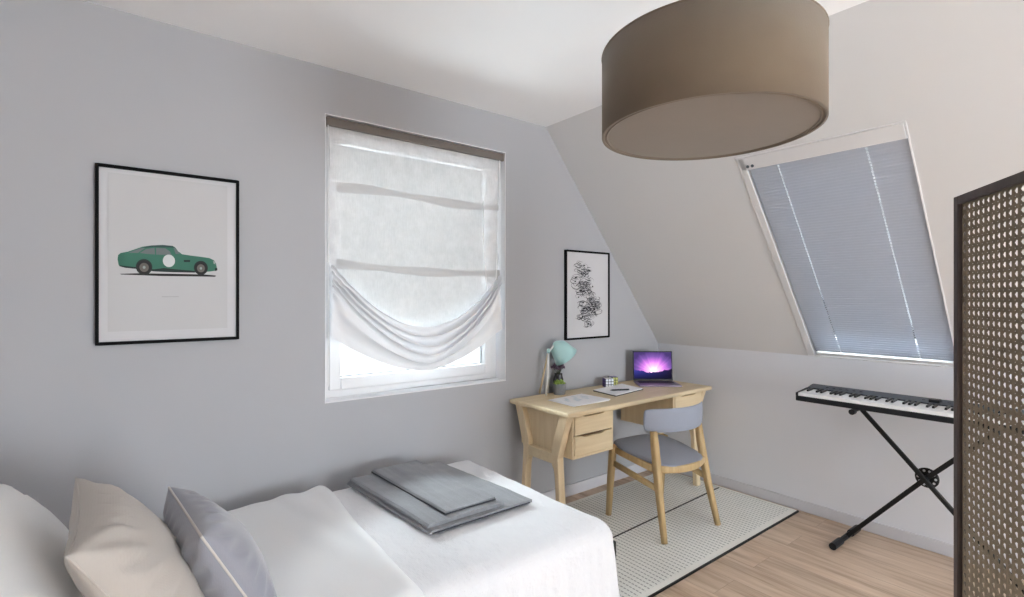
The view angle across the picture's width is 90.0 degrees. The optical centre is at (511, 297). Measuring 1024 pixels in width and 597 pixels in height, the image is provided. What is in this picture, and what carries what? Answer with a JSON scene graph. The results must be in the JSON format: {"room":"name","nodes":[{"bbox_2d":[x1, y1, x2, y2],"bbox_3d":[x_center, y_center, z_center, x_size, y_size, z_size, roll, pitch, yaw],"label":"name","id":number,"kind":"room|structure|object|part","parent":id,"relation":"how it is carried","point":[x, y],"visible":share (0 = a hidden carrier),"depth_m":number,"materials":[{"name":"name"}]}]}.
{"room":"bedroom","nodes":[
{"label":"bedroom","id":0,"kind":"room"},
{"bbox_2d":[0,0,657,529],"bbox_3d":[-0.753,0.072,2.818,5.350,2.655,0.170,0,0,-38],"label":"wall","id":1,"kind":"structure","parent":0,"point":[246,420],"depth_m":2.29,"materials":[{"name":"paint"}]},
{"bbox_2d":[95,163,238,345],"bbox_3d":[-1.437,-0.168,2.164,0.506,0.719,0.018,0,0,-38],"label":"framed picture","id":2,"kind":"object","parent":1,"relation":"attached to","point":[167,243],"visible":1,"depth_m":2.15,"materials":[{"name":"white paper"}]},
{"bbox_2d":[118,245,216,296],"bbox_3d":[-1.440,-0.109,2.155,0.350,0.218,0.004,0,0,-38],"label":"artwork","id":3,"kind":"object","parent":2,"relation":"attached to","point":[143,270],"depth_m":2.15},
{"bbox_2d":[325,113,505,403],"bbox_3d":[-0.541,-0.195,2.982,1.137,1.455,0.174,0,0,-38],"label":"window","id":4,"kind":"structure","parent":1,"relation":"in","point":[491,368],"depth_m":2.94,"materials":[{"name":"glass"},{"name":"white plastic"}]},
{"bbox_3d":[-0.556,-0.192,3.006,1.046,1.368,0.057,0,0,-38],"label":"sash","id":5,"kind":"part","parent":4,"relation":"part of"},
{"bbox_2d":[326,116,503,385],"bbox_3d":[-0.472,-0.231,2.897,1.121,1.362,0.136,0,0,-38],"label":"roman shade","id":6,"kind":"object","parent":4,"relation":"attached to","point":[412,250],"visible":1,"depth_m":2.87,"materials":[{"name":"fabric"}]},
{"bbox_3d":[-0.926,-0.209,2.580,0.006,1.318,0.007,0,0,-38],"label":"pull cord","id":7,"kind":"part","parent":6,"relation":"part of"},
{"bbox_3d":[-0.167,-0.320,3.170,0.033,0.560,0.012,0,0,42],"label":"pull cord","id":8,"kind":"part","parent":6,"relation":"part of","materials":[{"name":"white fabric"}]},
{"bbox_3d":[-0.089,-0.485,3.232,0.006,0.770,0.048,0,0,28],"label":"pull cord","id":9,"kind":"part","parent":6,"relation":"part of","materials":[{"name":"white fabric"}]},
{"bbox_2d":[564,250,609,339],"bbox_3d":[0.550,-0.015,3.716,0.458,0.635,0.021,0,0,-38],"label":"framed picture","id":10,"kind":"object","parent":1,"relation":"attached to","point":[586,273],"visible":1,"depth_m":3.71,"materials":[{"name":"black"}]},
{"bbox_2d":[570,260,602,326],"bbox_3d":[0.542,-0.021,3.709,0.336,0.483,0.001,0,0,-38],"label":"artwork","id":11,"kind":"object","parent":10,"relation":"attached to","point":[586,276],"depth_m":3.71},
{"bbox_2d":[541,464,646,499],"bbox_3d":[-0.756,1.361,2.700,5.000,0.078,0.014,0,0,-38],"label":"baseboard","id":12,"kind":"structure","parent":1,"relation":"attached to","point":[599,480],"depth_m":3.73,"materials":[{"name":"white wood"}]},
{"bbox_2d":[83,0,867,126],"bbox_3d":[0.595,-1.205,-0.106,3.875,0.100,6.500,0,0,-38],"label":"ceiling","id":13,"kind":"structure","parent":0,"point":[538,62],"depth_m":2.27,"materials":[{"name":"paint"}]},
{"bbox_2d":[601,0,828,160],"bbox_3d":[0.565,-0.815,1.483,0.603,0.680,0.603,0,0,-38],"label":"pendant lamp","id":14,"kind":"object","parent":13,"relation":"hanging from","point":[684,80],"visible":1,"depth_m":1.26,"materials":[{"name":"beige fabric"}]},
{"bbox_2d":[604,93,824,157],"bbox_3d":[0.565,-0.481,1.483,0.586,0.004,0.586,0,0,-38],"label":"diffuser","id":15,"kind":"object","parent":14,"relation":"attached to","point":[667,125],"depth_m":1.41,"materials":[{"name":"beige fabric"}]},
{"bbox_2d":[546,0,1023,371],"bbox_3d":[2.706,-0.391,1.479,1.445,1.729,6.200,0,0,-38],"label":"wall","id":16,"kind":"structure","parent":0,"point":[686,238],"depth_m":2.43,"materials":[{"name":"paint"}]},
{"bbox_2d":[735,120,953,367],"bbox_3d":[1.845,-0.235,2.784,1.041,1.232,0.753,0,0,-38],"label":"window","id":17,"kind":"structure","parent":16,"relation":"in","point":[748,180],"depth_m":2.91,"materials":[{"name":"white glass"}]},
{"bbox_2d":[739,122,953,365],"bbox_3d":[1.807,-0.200,2.753,0.930,1.139,0.743,0,0,-38],"label":"blind","id":18,"kind":"object","parent":17,"relation":"attached to","point":[830,185],"visible":0.97,"depth_m":2.67,"materials":[{"name":"fabric"}]},
{"bbox_3d":[2.162,0.356,3.002,0.024,0.025,0.699,0,0,-38],"label":"rail","id":19,"kind":"part","parent":18,"relation":"part of","materials":[{"name":"white metal"}]},
{"bbox_3d":[1.944,-0.165,2.590,0.840,1.036,0.001,0,0,-38],"label":"ladder cord","id":20,"kind":"part","parent":18,"relation":"part of","materials":[{"name":"fabric"}]},
{"bbox_3d":[1.884,-0.251,2.802,0.823,1.013,0.633,0,0,-38],"label":"pane","id":21,"kind":"part","parent":17,"relation":"part of","materials":[{"name":"glass"}]},
{"bbox_2d":[565,470,1023,596],"bbox_3d":[1.148,1.450,0.262,5.200,0.100,6.400,0,0,-38],"label":"floor","id":22,"kind":"structure","parent":0,"point":[794,557],"depth_m":2.63,"materials":[{"name":"brown wood"}]},
{"bbox_2d":[613,540,615,557],"bbox_3d":[-0.780,1.190,1.849,2.208,0.420,1.097,0,0,-38],"label":"bed","id":23,"kind":"object","parent":22,"relation":"on","point":[614,542],"visible":0.05,"depth_m":2.09,"materials":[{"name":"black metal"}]},
{"bbox_2d":[0,484,83,596],"bbox_3d":[-1.382,0.751,1.358,0.394,0.440,0.848,0,0,-38],"label":"pillow","id":24,"kind":"object","parent":23,"relation":"on","point":[33,541],"visible":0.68,"depth_m":1.32,"materials":[{"name":"white fabric"}]},
{"bbox_2d":[333,460,619,596],"bbox_3d":[-0.712,1.128,1.880,2.121,0.449,1.157,0,0,-38],"label":"duvet","id":25,"kind":"object","parent":23,"relation":"on","point":[545,546],"visible":0.41,"depth_m":1.93,"materials":[{"name":"white fabric"}]},
{"bbox_2d":[64,477,204,596],"bbox_3d":[-0.986,0.749,1.365,0.304,0.443,0.601,0,0,-38],"label":"cushion","id":26,"kind":"object","parent":25,"relation":"on","point":[116,546],"visible":0.94,"depth_m":1.22,"materials":[{"name":"beige fabric"}]},
{"bbox_2d":[163,486,276,596],"bbox_3d":[-0.866,0.779,1.519,0.265,0.364,0.466,0,0,-38],"label":"cushion","id":27,"kind":"object","parent":25,"relation":"on","point":[224,559],"visible":0.91,"depth_m":1.38,"materials":[{"name":"grey fabric"}]},
{"bbox_2d":[227,485,424,596],"bbox_3d":[-0.748,1.059,1.844,0.559,0.378,1.179,0,0,-38],"label":"sheet","id":28,"kind":"object","parent":25,"relation":"on","point":[310,545],"visible":0.77,"depth_m":1.79,"materials":[{"name":"white fabric"}]},
{"bbox_2d":[347,460,531,534],"bbox_3d":[-0.352,0.876,2.349,0.565,0.046,0.714,0,0,-38],"label":"throw blanket","id":29,"kind":"object","parent":25,"relation":"on","point":[436,497],"visible":1,"depth_m":2.24,"materials":[{"name":"grey fabric"}]},
{"bbox_2d":[566,473,798,596],"bbox_3d":[0.893,1.395,3.218,1.687,0.009,1.017,0,0,-38],"label":"rug","id":30,"kind":"object","parent":22,"relation":"on","point":[646,567],"visible":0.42,"depth_m":3.12,"materials":[{"name":"beige fabric"}]},
{"bbox_2d":[510,380,711,504],"bbox_3d":[0.720,1.019,3.494,1.452,0.742,0.540,0,0,-38],"label":"desk","id":31,"kind":"object","parent":30,"relation":"on","point":[551,431],"visible":0.67,"depth_m":3.11,"materials":[{"name":"brown wood"}]},
{"bbox_3d":[0.081,1.033,3.208,0.050,0.714,0.132,0,0,-38],"label":"leg","id":32,"kind":"part","parent":31,"relation":"part of","materials":[{"name":"brown wood"}]},
{"bbox_3d":[0.197,0.794,3.085,0.012,0.236,0.360,0,0,-38],"label":"panel","id":33,"kind":"part","parent":31,"relation":"part of","materials":[{"name":"brown wood"}]},
{"bbox_2d":[539,340,576,394],"bbox_3d":[0.316,0.467,3.412,0.241,0.354,0.171,0,0,-29],"label":"desk lamp","id":34,"kind":"object","parent":31,"relation":"on","point":[562,351],"visible":1,"depth_m":3.37,"materials":[{"name":"teal metal"}]},
{"bbox_3d":[0.211,0.499,3.398,0.082,0.290,0.015,0,0,35],"label":"leg","id":35,"kind":"part","parent":34,"relation":"part of","materials":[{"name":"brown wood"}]},
{"bbox_3d":[0.232,0.499,3.362,0.047,0.289,0.028,0,0,-38],"label":"leg","id":36,"kind":"part","parent":34,"relation":"part of","materials":[{"name":"white ceramic"}]},
{"bbox_3d":[0.241,0.499,3.416,0.014,0.290,0.084,0,0,3],"label":"leg","id":37,"kind":"part","parent":34,"relation":"part of","materials":[{"name":"white ceramic"}]},
{"bbox_3d":[0.349,0.373,3.427,0.172,0.166,0.168,0,0,-38],"label":"lamp shade","id":38,"kind":"part","parent":34,"relation":"part of","materials":[{"name":"teal ceramic"}]},
{"bbox_2d":[551,363,564,382],"bbox_3d":[0.321,0.548,3.484,0.096,0.200,0.097,0,0,-38],"label":"flower vase","id":39,"kind":"object","parent":31,"relation":"on","point":[558,375],"visible":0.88,"depth_m":3.46,"materials":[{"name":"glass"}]},
{"bbox_2d":[553,379,565,394],"bbox_3d":[0.315,0.597,3.412,0.097,0.102,0.092,0,0,-38],"label":"potted succulent","id":40,"kind":"object","parent":31,"relation":"on","point":[559,386],"visible":1,"depth_m":3.38,"materials":[{"name":"concrete"}]},
{"bbox_3d":[0.288,1.033,2.942,0.050,0.714,0.132,0,0,-38],"label":"leg","id":41,"kind":"part","parent":31,"relation":"part of","materials":[{"name":"brown wood"}]},
{"bbox_2d":[548,394,609,406],"bbox_3d":[0.423,0.643,3.204,0.318,0.010,0.260,0,0,-38],"label":"paper stack","id":42,"kind":"object","parent":31,"relation":"on","point":[578,399],"visible":1,"depth_m":3.18,"materials":[{"name":"white paper"}]},
{"bbox_3d":[0.478,0.740,3.030,0.314,0.110,0.020,0,0,-38],"label":"drawer","id":43,"kind":"part","parent":31,"relation":"part of","materials":[{"name":"brown wood"}]},
{"bbox_3d":[0.478,0.858,3.030,0.314,0.110,0.020,0,0,-38],"label":"drawer","id":44,"kind":"part","parent":31,"relation":"part of","materials":[{"name":"brown wood"}]},
{"bbox_2d":[602,377,613,386],"bbox_3d":[0.694,0.617,3.699,0.064,0.063,0.063,0,0,-12],"label":"cube","id":45,"kind":"object","parent":31,"relation":"on","point":[608,381],"visible":0.91,"depth_m":3.67,"materials":[{"name":"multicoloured plastic"}]},
{"bbox_2d":[608,376,617,384],"bbox_3d":[0.742,0.617,3.770,0.064,0.063,0.063,0,0,-2],"label":"cube","id":46,"kind":"object","parent":31,"relation":"on","point":[615,378],"visible":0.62,"depth_m":3.74,"materials":[{"name":"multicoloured plastic"}]},
{"bbox_2d":[593,384,642,396],"bbox_3d":[0.743,0.643,3.554,0.222,0.010,0.415,0,0,45],"label":"notebook","id":47,"kind":"object","parent":31,"relation":"on","point":[606,390],"visible":0.98,"depth_m":3.53,"materials":[{"name":"paper"}]},
{"bbox_2d":[633,351,681,386],"bbox_3d":[1.073,0.530,3.808,0.308,0.233,0.235,0,0,0],"label":"laptop","id":48,"kind":"object","parent":31,"relation":"on","point":[647,365],"visible":1,"depth_m":3.90,"materials":[{"name":"silver metal"}]},
{"bbox_3d":[1.074,0.524,3.911,0.300,0.220,0.029,0,0,0],"label":"lid","id":49,"kind":"part","parent":48,"relation":"part of","materials":[{"name":"purple glass"}]},
{"bbox_3d":[1.240,0.740,3.626,0.312,0.110,0.020,0,0,-38],"label":"drawer","id":50,"kind":"part","parent":31,"relation":"part of","materials":[{"name":"brown wood"}]},
{"bbox_3d":[1.364,1.033,3.783,0.046,0.714,0.132,0,0,-38],"label":"leg","id":51,"kind":"part","parent":31,"relation":"part of","materials":[{"name":"brown wood"}]},
{"bbox_2d":[606,401,720,543],"bbox_3d":[0.938,1.023,3.224,0.526,0.736,0.537,0,0,-32],"label":"chair","id":52,"kind":"object","parent":30,"relation":"on","point":[661,454],"visible":1,"depth_m":3.09,"materials":[{"name":"brown wood"}]},
{"bbox_3d":[0.633,1.163,3.257,0.041,0.455,0.072,0,0,-31],"label":"leg","id":53,"kind":"part","parent":52,"relation":"part of","materials":[{"name":"brown wood"}]},
{"bbox_3d":[0.743,0.985,3.110,0.024,0.083,0.341,0,0,-35],"label":"rail","id":54,"kind":"part","parent":52,"relation":"part of","materials":[{"name":"brown wood"}]},
{"bbox_3d":[0.917,0.966,3.232,0.453,0.067,0.502,0,0,-32],"label":"seat","id":55,"kind":"part","parent":52,"relation":"part of","materials":[{"name":"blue fabric"}]},
{"bbox_3d":[0.844,1.089,2.942,0.083,0.606,0.143,0,0,-38],"label":"leg","id":56,"kind":"part","parent":52,"relation":"part of","materials":[{"name":"brown wood"}]},
{"bbox_3d":[1.027,1.163,3.495,0.041,0.455,0.072,0,0,-31],"label":"leg","id":57,"kind":"part","parent":52,"relation":"part of","materials":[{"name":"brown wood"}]},
{"bbox_3d":[1.021,0.728,3.103,0.512,0.145,0.113,0,0,-31],"label":"backrest","id":58,"kind":"part","parent":52,"relation":"part of","materials":[{"name":"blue fabric"}]},
{"bbox_3d":[1.033,1.001,3.040,0.407,0.043,0.085,0,0,-31],"label":"rail","id":59,"kind":"part","parent":52,"relation":"part of","materials":[{"name":"brown wood"}]},
{"bbox_3d":[1.206,1.089,3.159,0.155,0.606,0.047,0,0,44],"label":"leg","id":60,"kind":"part","parent":52,"relation":"part of","materials":[{"name":"brown wood"}]},
{"bbox_2d":[829,409,1023,594],"bbox_3d":[2.145,1.002,2.641,0.370,0.786,0.790,0,0,-38],"label":"keyboard stand","id":61,"kind":"object","parent":22,"relation":"on","point":[926,477],"visible":0.81,"depth_m":2.71,"materials":[{"name":"black metal"}]},
{"bbox_2d":[796,384,1023,434],"bbox_3d":[2.166,0.568,2.577,0.245,0.080,1.300,0,0,-38],"label":"keyboard","id":62,"kind":"object","parent":61,"relation":"on","point":[932,409],"visible":0.74,"depth_m":2.72,"materials":[{"name":"black plastic"}]},
{"bbox_3d":[2.223,0.540,2.622,0.093,0.016,1.288,0,0,-38],"label":"control panel","id":63,"kind":"part","parent":62,"relation":"part of","materials":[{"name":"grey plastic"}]},
{"bbox_3d":[2.190,0.538,2.650,0.049,0.020,0.045,0,0,-38],"label":"control knob","id":64,"kind":"part","parent":62,"relation":"part of","materials":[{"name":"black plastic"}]},
{"bbox_3d":[2.124,1.001,2.688,0.017,0.763,0.668,0,0,-38],"label":"leg","id":65,"kind":"part","parent":61,"relation":"part of","materials":[{"name":"black metal"}]},
{"bbox_2d":[954,171,1023,596],"bbox_3d":[1.448,0.529,1.527,0.033,1.741,0.489,0,0,20],"label":"folding screen","id":66,"kind":"object","parent":22,"relation":"on","point":[962,584],"visible":1,"depth_m":1.58,"materials":[{"name":"brown wood"}]},
{"bbox_3d":[1.444,-0.327,1.524,0.028,0.028,0.424,0,0,20],"label":"rail","id":67,"kind":"part","parent":66,"relation":"part of","materials":[{"name":"brown wood"}]},
{"bbox_2d":[658,343,1023,563],"bbox_3d":[3.177,0.890,1.847,0.150,1.020,6.200,0,0,-38],"label":"wall","id":68,"kind":"structure","parent":0,"point":[756,431],"depth_m":3.24,"materials":[{"name":"paint"}]},
{"bbox_2d":[681,471,1023,579],"bbox_3d":[3.113,1.365,1.797,0.014,0.070,6.200,0,0,-38],"label":"baseboard","id":69,"kind":"structure","parent":68,"relation":"attached to","point":[940,547],"depth_m":3.16,"materials":[{"name":"white wood"}]}
]}

